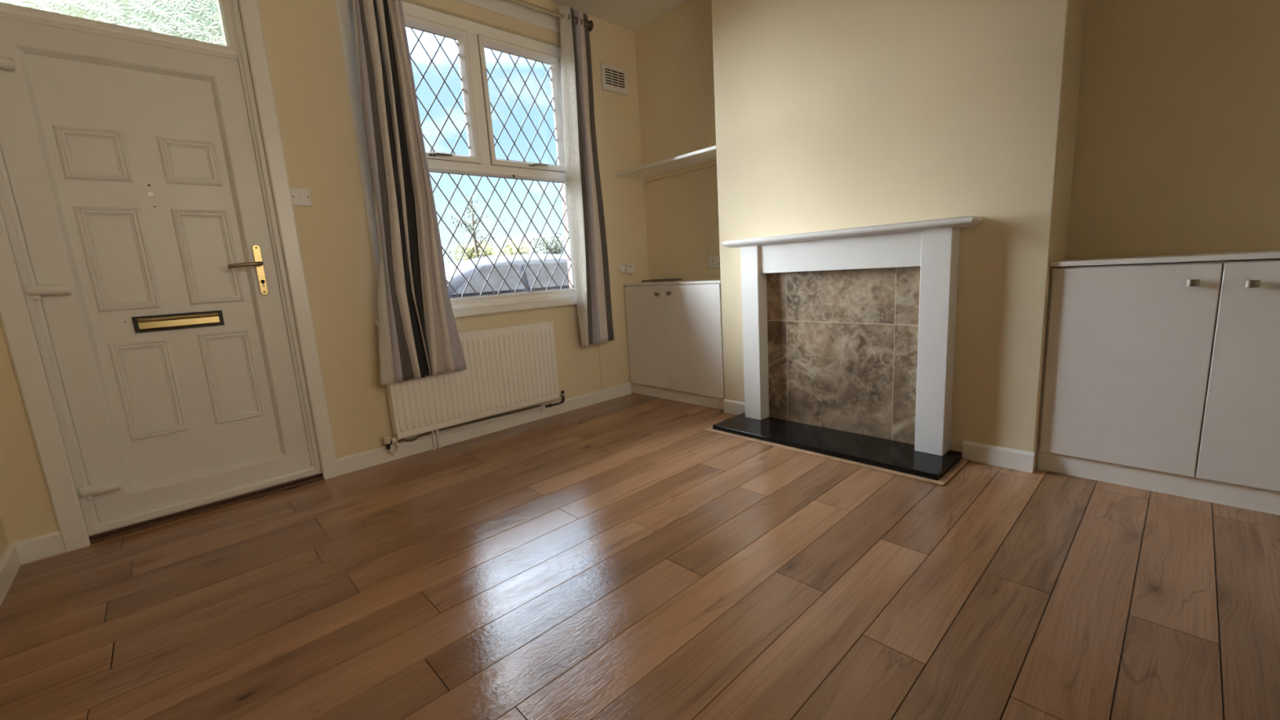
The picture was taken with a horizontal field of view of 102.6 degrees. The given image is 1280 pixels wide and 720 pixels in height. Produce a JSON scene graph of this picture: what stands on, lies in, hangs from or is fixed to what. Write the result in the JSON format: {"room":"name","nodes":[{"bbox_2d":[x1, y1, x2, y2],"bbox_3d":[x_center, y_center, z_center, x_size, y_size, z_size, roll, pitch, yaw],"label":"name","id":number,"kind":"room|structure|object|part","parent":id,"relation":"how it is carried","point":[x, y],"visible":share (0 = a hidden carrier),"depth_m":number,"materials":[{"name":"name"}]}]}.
{"room":"living room","nodes":[
{"label":"living room","id":0,"kind":"room"},
{"bbox_2d":[0,515,8,557],"bbox_3d":[-1.280,-0.364,0.398,0.100,2.770,3.620,-13,13,-42],"label":"wall","id":1,"kind":"structure","parent":0,"point":[3,540],"depth_m":1.92,"materials":[{"name":"paint"}]},
{"bbox_2d":[0,544,21,606],"bbox_3d":[-1.152,0.896,0.654,0.018,0.088,3.602,-13,13,-42],"label":"baseboard","id":2,"kind":"structure","parent":1,"relation":"attached to","point":[10,562],"depth_m":1.84,"materials":[{"name":"white paint"}]},
{"bbox_2d":[0,0,648,543],"bbox_3d":[-1.260,-0.789,2.954,3.685,2.820,0.120,-13,13,-42],"label":"wall","id":3,"kind":"structure","parent":0,"point":[302,37],"depth_m":2.66,"materials":[{"name":"paint"}]},
{"bbox_2d":[0,0,323,543],"bbox_3d":[-2.058,-0.546,2.201,0.852,2.500,0.152,-13,13,-42],"label":"door","id":4,"kind":"structure","parent":3,"relation":"in","point":[137,203],"depth_m":2.20,"materials":[{"name":"white plastic"}]},
{"bbox_3d":[-2.196,-0.827,2.065,0.196,0.202,0.012,-13,13,-42],"label":"panel moulding","id":5,"kind":"part","parent":4,"relation":"part of","materials":[{"name":"white plastic"}]},
{"bbox_3d":[-2.170,-0.420,2.137,0.194,0.424,0.012,-13,13,-42],"label":"panel moulding","id":6,"kind":"part","parent":4,"relation":"part of","materials":[{"name":"white plastic"}]},
{"bbox_3d":[-2.134,0.127,2.234,0.190,0.424,0.012,-13,13,-42],"label":"panel moulding","id":7,"kind":"part","parent":4,"relation":"part of","materials":[{"name":"white plastic"}]},
{"bbox_3d":[-1.982,-0.873,2.262,0.194,0.194,0.012,-13,13,-42],"label":"panel moulding","id":8,"kind":"part","parent":4,"relation":"part of","materials":[{"name":"white plastic"}]},
{"bbox_3d":[-1.958,-0.469,2.332,0.198,0.420,0.012,-13,13,-42],"label":"panel moulding","id":9,"kind":"part","parent":4,"relation":"part of","materials":[{"name":"white plastic"}]},
{"bbox_3d":[-1.925,0.077,2.426,0.194,0.430,0.012,-13,13,-42],"label":"panel moulding","id":10,"kind":"part","parent":4,"relation":"part of","materials":[{"name":"white plastic"}]},
{"bbox_3d":[-1.825,-0.441,2.373,0.137,0.028,0.064,-13,13,-42],"label":"handle lever","id":11,"kind":"part","parent":4,"relation":"part of","materials":[{"name":"metal"}]},
{"bbox_3d":[-1.805,-0.427,2.438,0.032,0.238,0.010,-13,13,-42],"label":"handle plate","id":12,"kind":"part","parent":4,"relation":"part of","materials":[{"name":"gold metal"}]},
{"bbox_2d":[0,0,338,551],"bbox_3d":[-2.023,-0.576,2.158,0.980,2.570,0.020,-13,13,-42],"label":"trim","id":13,"kind":"structure","parent":3,"relation":"attached to","point":[15,317],"depth_m":2.28,"materials":[{"name":"white paint"}]},
{"bbox_2d":[289,187,311,206],"bbox_3d":[-1.647,-0.792,2.492,0.082,0.083,0.014,-13,13,-42],"label":"light switch","id":14,"kind":"object","parent":3,"relation":"attached to","point":[300,197],"visible":1,"depth_m":2.49,"materials":[{"name":"white plastic"}]},
{"bbox_2d":[8,382,631,564],"bbox_3d":[-1.238,0.485,3.027,3.199,0.088,0.018,-13,13,-42],"label":"baseboard","id":15,"kind":"structure","parent":3,"relation":"attached to","point":[34,548],"depth_m":2.99,"materials":[{"name":"white paint"}]},
{"bbox_2d":[334,0,378,287],"bbox_3d":[-1.447,-1.073,2.679,0.061,1.703,0.044,-13,13,-42],"label":"trim","id":16,"kind":"structure","parent":3,"relation":"attached to","point":[341,6],"depth_m":2.64,"materials":[{"name":"white paint"}]},
{"bbox_2d":[347,0,576,326],"bbox_3d":[-0.965,-1.153,3.155,1.500,1.718,0.161,-13,13,-42],"label":"window","id":17,"kind":"structure","parent":3,"relation":"in","point":[472,37],"depth_m":3.16,"materials":[{"name":"white plastic"}]},
{"bbox_3d":[-1.143,-1.175,2.943,0.131,0.018,0.030,-13,13,-42],"label":"handle","id":18,"kind":"part","parent":17,"relation":"part of","materials":[{"name":"silver metal"}]},
{"bbox_3d":[-1.212,-1.517,2.890,0.562,0.735,0.049,-13,13,-42],"label":"sash","id":19,"kind":"part","parent":17,"relation":"part of","materials":[{"name":"white plastic"}]},
{"bbox_3d":[-0.886,-0.326,3.271,1.500,0.042,0.081,-13,13,-42],"label":"sill","id":20,"kind":"part","parent":17,"relation":"part of","materials":[{"name":"white paint"}]},
{"bbox_3d":[-0.745,-1.622,3.320,0.570,0.735,0.049,-13,13,-42],"label":"sash","id":21,"kind":"part","parent":17,"relation":"part of","materials":[{"name":"white plastic"}]},
{"bbox_3d":[-0.668,-1.282,3.381,0.131,0.018,0.030,-13,13,-42],"label":"handle","id":22,"kind":"part","parent":17,"relation":"part of","materials":[{"name":"silver metal"}]},
{"bbox_2d":[382,320,564,454],"bbox_3d":[-0.982,0.150,3.169,1.198,0.663,0.105,-13,13,-42],"label":"radiator","id":23,"kind":"object","parent":3,"relation":"attached to","point":[509,368],"visible":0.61,"depth_m":3.12,"materials":[{"name":"metal"}]},
{"bbox_3d":[-1.367,0.166,2.793,0.004,0.495,0.066,-13,13,-42],"label":"panel","id":24,"kind":"part","parent":23,"relation":"part of","materials":[{"name":"metal"}]},
{"bbox_2d":[457,320,553,337],"bbox_3d":[-0.994,-0.165,3.105,1.072,0.019,0.072,-13,13,-42],"label":"grille","id":25,"kind":"object","parent":23,"relation":"attached to","point":[542,325],"depth_m":3.22,"materials":[{"name":"metal"}]},
{"bbox_2d":[456,0,559,33],"bbox_3d":[-1.027,-2.100,2.925,1.560,0.099,0.020,-13,13,-42],"label":"trim","id":26,"kind":"structure","parent":3,"relation":"attached to","point":[504,7],"depth_m":3.17,"materials":[{"name":"white paint"}]},
{"bbox_2d":[507,0,593,31],"bbox_3d":[-0.966,-2.115,2.910,1.696,0.064,0.122,-13,13,-42],"label":"pole","id":27,"kind":"object","parent":3,"relation":"attached to","point":[522,2],"visible":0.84,"depth_m":3.21,"materials":[{"name":"beige metal"}]},
{"bbox_2d":[352,0,466,385],"bbox_3d":[-1.271,-0.990,2.677,0.472,2.208,0.102,-13,13,-42],"label":"curtain","id":28,"kind":"object","parent":27,"relation":"hanging from","point":[418,335],"visible":1,"depth_m":2.68,"materials":[{"name":"grey fabric"}]},
{"bbox_2d":[558,4,613,346],"bbox_3d":[-0.373,-1.200,3.531,0.333,2.210,0.062,-13,13,-42],"label":"curtain","id":29,"kind":"object","parent":27,"relation":"hanging from","point":[584,196],"visible":1,"depth_m":3.50,"materials":[{"name":"grey fabric"}]},
{"bbox_2d":[598,343,603,389],"bbox_3d":[-0.307,-0.102,3.848,0.010,0.666,0.007,-13,13,-42],"label":"cable cover","id":30,"kind":"object","parent":3,"relation":"attached to","point":[598,344],"visible":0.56,"depth_m":3.87,"materials":[{"name":"paint"}]},
{"bbox_2d":[600,62,627,95],"bbox_3d":[-0.185,-2.043,3.736,0.243,0.177,0.010,-13,13,-42],"label":"air vent","id":31,"kind":"object","parent":3,"relation":"in","point":[614,79],"visible":1,"depth_m":3.73,"materials":[{"name":"white plastic"}]},
{"bbox_2d":[618,263,635,277],"bbox_3d":[-0.100,-0.688,3.957,0.138,0.106,0.034,-13,13,-42],"label":"plug","id":32,"kind":"object","parent":3,"relation":"attached to","point":[629,268],"visible":1,"depth_m":3.95,"materials":[{"name":"white plastic"}]},
{"bbox_2d":[560,182,572,287],"bbox_3d":[-0.896,-0.908,3.502,5.385,3.420,0.185,-13,13,-42],"label":"wall","id":33,"kind":"structure","parent":0,"point":[562,188],"depth_m":3.92,"materials":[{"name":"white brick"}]},
{"bbox_2d":[548,0,690,31],"bbox_3d":[-0.003,-2.108,1.419,3.885,0.150,3.840,-13,13,-42],"label":"ceiling","id":34,"kind":"structure","parent":0,"point":[631,15],"depth_m":3.50,"materials":[{"name":"paint"}]},
{"bbox_2d":[0,392,1279,719],"bbox_3d":[0.123,0.672,1.876,3.675,0.050,3.760,-13,13,-42],"label":"floor","id":35,"kind":"structure","parent":0,"point":[624,557],"depth_m":1.54,"materials":[{"name":"brown wood"}]},
{"bbox_2d":[623,279,724,409],"bbox_3d":[0.309,-0.142,3.782,0.308,0.871,0.938,-13,13,-42],"label":"base cabinet","id":36,"kind":"object","parent":35,"relation":"on","point":[674,328],"visible":0.93,"depth_m":3.65,"materials":[{"name":"white wood"}]},
{"bbox_3d":[0.053,-0.177,3.877,0.018,0.761,0.418,-13,13,-42],"label":"door","id":37,"kind":"part","parent":36,"relation":"part of","materials":[{"name":"white wood"}]},
{"bbox_2d":[641,278,681,282],"bbox_3d":[0.164,-0.615,3.956,0.125,0.014,0.310,-13,13,-42],"label":"tray","id":38,"kind":"object","parent":36,"relation":"on","point":[669,279],"visible":0.99,"depth_m":3.88,"materials":[{"name":"grey"}]},
{"bbox_3d":[0.369,-0.138,3.543,0.018,0.761,0.496,-13,13,-42],"label":"door","id":39,"kind":"part","parent":36,"relation":"part of","materials":[{"name":"white wood"}]},
{"bbox_2d":[712,412,961,480],"bbox_3d":[0.979,0.426,2.747,0.348,0.029,1.220,-13,13,-42],"label":"hearth","id":40,"kind":"object","parent":35,"relation":"on","point":[900,456],"visible":0.84,"depth_m":2.61,"materials":[{"name":"black stone"}]},
{"bbox_2d":[721,215,982,456],"bbox_3d":[1.014,-0.134,2.720,0.150,1.076,1.291,-13,13,-42],"label":"fireplace surround","id":41,"kind":"object","parent":40,"relation":"on","point":[851,330],"visible":1,"depth_m":2.65,"materials":[{"name":"white wood"}]},
{"bbox_3d":[0.699,-0.159,3.087,0.110,1.037,0.116,-13,13,-42],"label":"leg","id":42,"kind":"part","parent":41,"relation":"part of","materials":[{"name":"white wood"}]},
{"bbox_3d":[1.072,-0.045,2.776,0.020,0.876,0.864,-13,13,-42],"label":"tile panel","id":43,"kind":"part","parent":41,"relation":"part of","materials":[{"name":"brown stone"}]},
{"bbox_2d":[721,215,982,248],"bbox_3d":[0.983,-0.642,2.631,0.150,0.041,1.291,-13,13,-42],"label":"mantel shelf","id":44,"kind":"object","parent":41,"relation":"attached to","point":[954,224],"depth_m":2.47,"materials":[{"name":"white wood"}]},
{"bbox_3d":[1.373,-0.076,2.375,0.110,1.037,0.123,-13,13,-42],"label":"leg","id":45,"kind":"part","parent":41,"relation":"part of","materials":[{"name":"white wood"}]},
{"bbox_2d":[704,426,969,485],"bbox_3d":[0.965,0.440,2.735,0.379,0.006,1.288,-13,13,-42],"label":"edging","id":46,"kind":"object","parent":35,"relation":"on","point":[961,463],"visible":0.81,"depth_m":2.39,"materials":[{"name":"brown wood"}]},
{"bbox_2d":[1035,249,1279,515],"bbox_3d":[2.171,0.056,1.915,0.388,0.896,1.012,-13,13,-42],"label":"base cabinet","id":47,"kind":"object","parent":35,"relation":"on","point":[1162,372],"visible":1,"depth_m":1.90,"materials":[{"name":"white wood"}]},
{"bbox_3d":[1.872,0.030,1.998,0.018,0.780,0.458,-13,13,-42],"label":"door","id":48,"kind":"part","parent":47,"relation":"part of","materials":[{"name":"white wood"}]},
{"bbox_3d":[1.949,-0.272,1.807,0.028,0.025,0.031,-13,13,-42],"label":"knob","id":49,"kind":"part","parent":47,"relation":"part of","materials":[{"name":"silver metal"}]},
{"bbox_3d":[2.191,0.069,1.661,0.018,0.780,0.465,-13,13,-42],"label":"door","id":50,"kind":"part","parent":47,"relation":"part of","materials":[{"name":"white wood"}]},
{"bbox_3d":[2.042,-0.255,1.710,0.028,0.025,0.031,-13,13,-42],"label":"knob","id":51,"kind":"part","parent":47,"relation":"part of","materials":[{"name":"silver metal"}]},
{"bbox_2d":[634,0,720,279],"bbox_3d":[0.403,-1.060,3.764,0.100,2.770,0.941,-13,13,-42],"label":"wall","id":52,"kind":"structure","parent":0,"point":[674,55],"depth_m":3.70,"materials":[{"name":"paint"}]},
{"bbox_2d":[616,145,716,185],"bbox_3d":[0.245,-1.341,3.582,0.280,0.074,0.940,-13,13,-42],"label":"shelf","id":53,"kind":"object","parent":52,"relation":"attached to","point":[706,157],"visible":0.77,"depth_m":3.59,"materials":[{"name":"white paint"}]},
{"bbox_2d":[708,256,719,269],"bbox_3d":[0.543,-0.687,3.619,0.012,0.086,0.146,-13,13,-42],"label":"power socket","id":54,"kind":"object","parent":52,"relation":"attached to","point":[714,261],"visible":0.61,"depth_m":3.63,"materials":[{"name":"white plastic"}]},
{"bbox_2d":[711,0,1086,471],"bbox_3d":[1.267,-0.944,2.795,0.580,2.770,1.666,-13,13,-42],"label":"wall","id":55,"kind":"structure","parent":0,"point":[830,114],"depth_m":2.33,"materials":[{"name":"paint"}]},
{"bbox_2d":[723,399,1035,472],"bbox_3d":[1.131,0.374,2.816,0.018,0.088,1.662,-13,13,-42],"label":"baseboard","id":56,"kind":"structure","parent":55,"relation":"attached to","point":[1005,457],"depth_m":2.32,"materials":[{"name":"white paint"}]},
{"bbox_2d":[1065,0,1279,259],"bbox_3d":[2.294,-0.855,1.926,0.100,2.770,1.013,-13,13,-42],"label":"wall","id":57,"kind":"structure","parent":0,"point":[1177,147],"depth_m":2.02,"materials":[{"name":"paint"}]},
{"label":"outside","id":58,"kind":"structure","parent":0,"visible":0},
{"bbox_3d":[-20.131,-4.591,40.070,100.000,0.100,79.680,-13,13,-42],"label":"ground","id":59,"kind":"structure","parent":58,"visible":0},
{"bbox_2d":[448,240,497,262],"bbox_3d":[-4.291,-1.996,13.167,1.256,2.141,1.200,-13,13,-42],"label":"bush","id":60,"kind":"object","parent":59,"relation":"on","point":[472,254],"visible":0.27,"depth_m":13.00,"materials":[{"name":"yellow plant"}]},
{"bbox_2d":[448,191,501,262],"bbox_3d":[-3.803,-2.302,11.939,1.062,3.109,1.383,-9,12,-30],"label":"young tree","id":61,"kind":"object","parent":59,"relation":"on","point":[473,214],"visible":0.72,"depth_m":11.76,"materials":[{"name":"green plant"}]},
{"bbox_2d":[444,253,569,298],"bbox_3d":[-1.790,-0.813,7.550,4.200,1.447,1.750,-13,13,-42],"label":"car","id":62,"kind":"object","parent":59,"relation":"on","point":[466,267],"visible":0.12,"depth_m":6.66,"materials":[{"name":"silver metal"}]},
{"bbox_2d":[494,236,530,255],"bbox_3d":[-3.296,-2.208,13.905,1.282,2.182,1.112,-13,13,-42],"label":"bush","id":63,"kind":"object","parent":59,"relation":"on","point":[522,245],"visible":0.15,"depth_m":13.55,"materials":[{"name":"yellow plant"}]},
{"bbox_2d":[530,231,565,254],"bbox_3d":[-2.435,-2.481,14.736,1.187,2.326,1.115,-13,13,-42],"label":"bush","id":64,"kind":"object","parent":59,"relation":"on","point":[554,249],"visible":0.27,"depth_m":14.46,"materials":[{"name":"green plant"}]}
]}

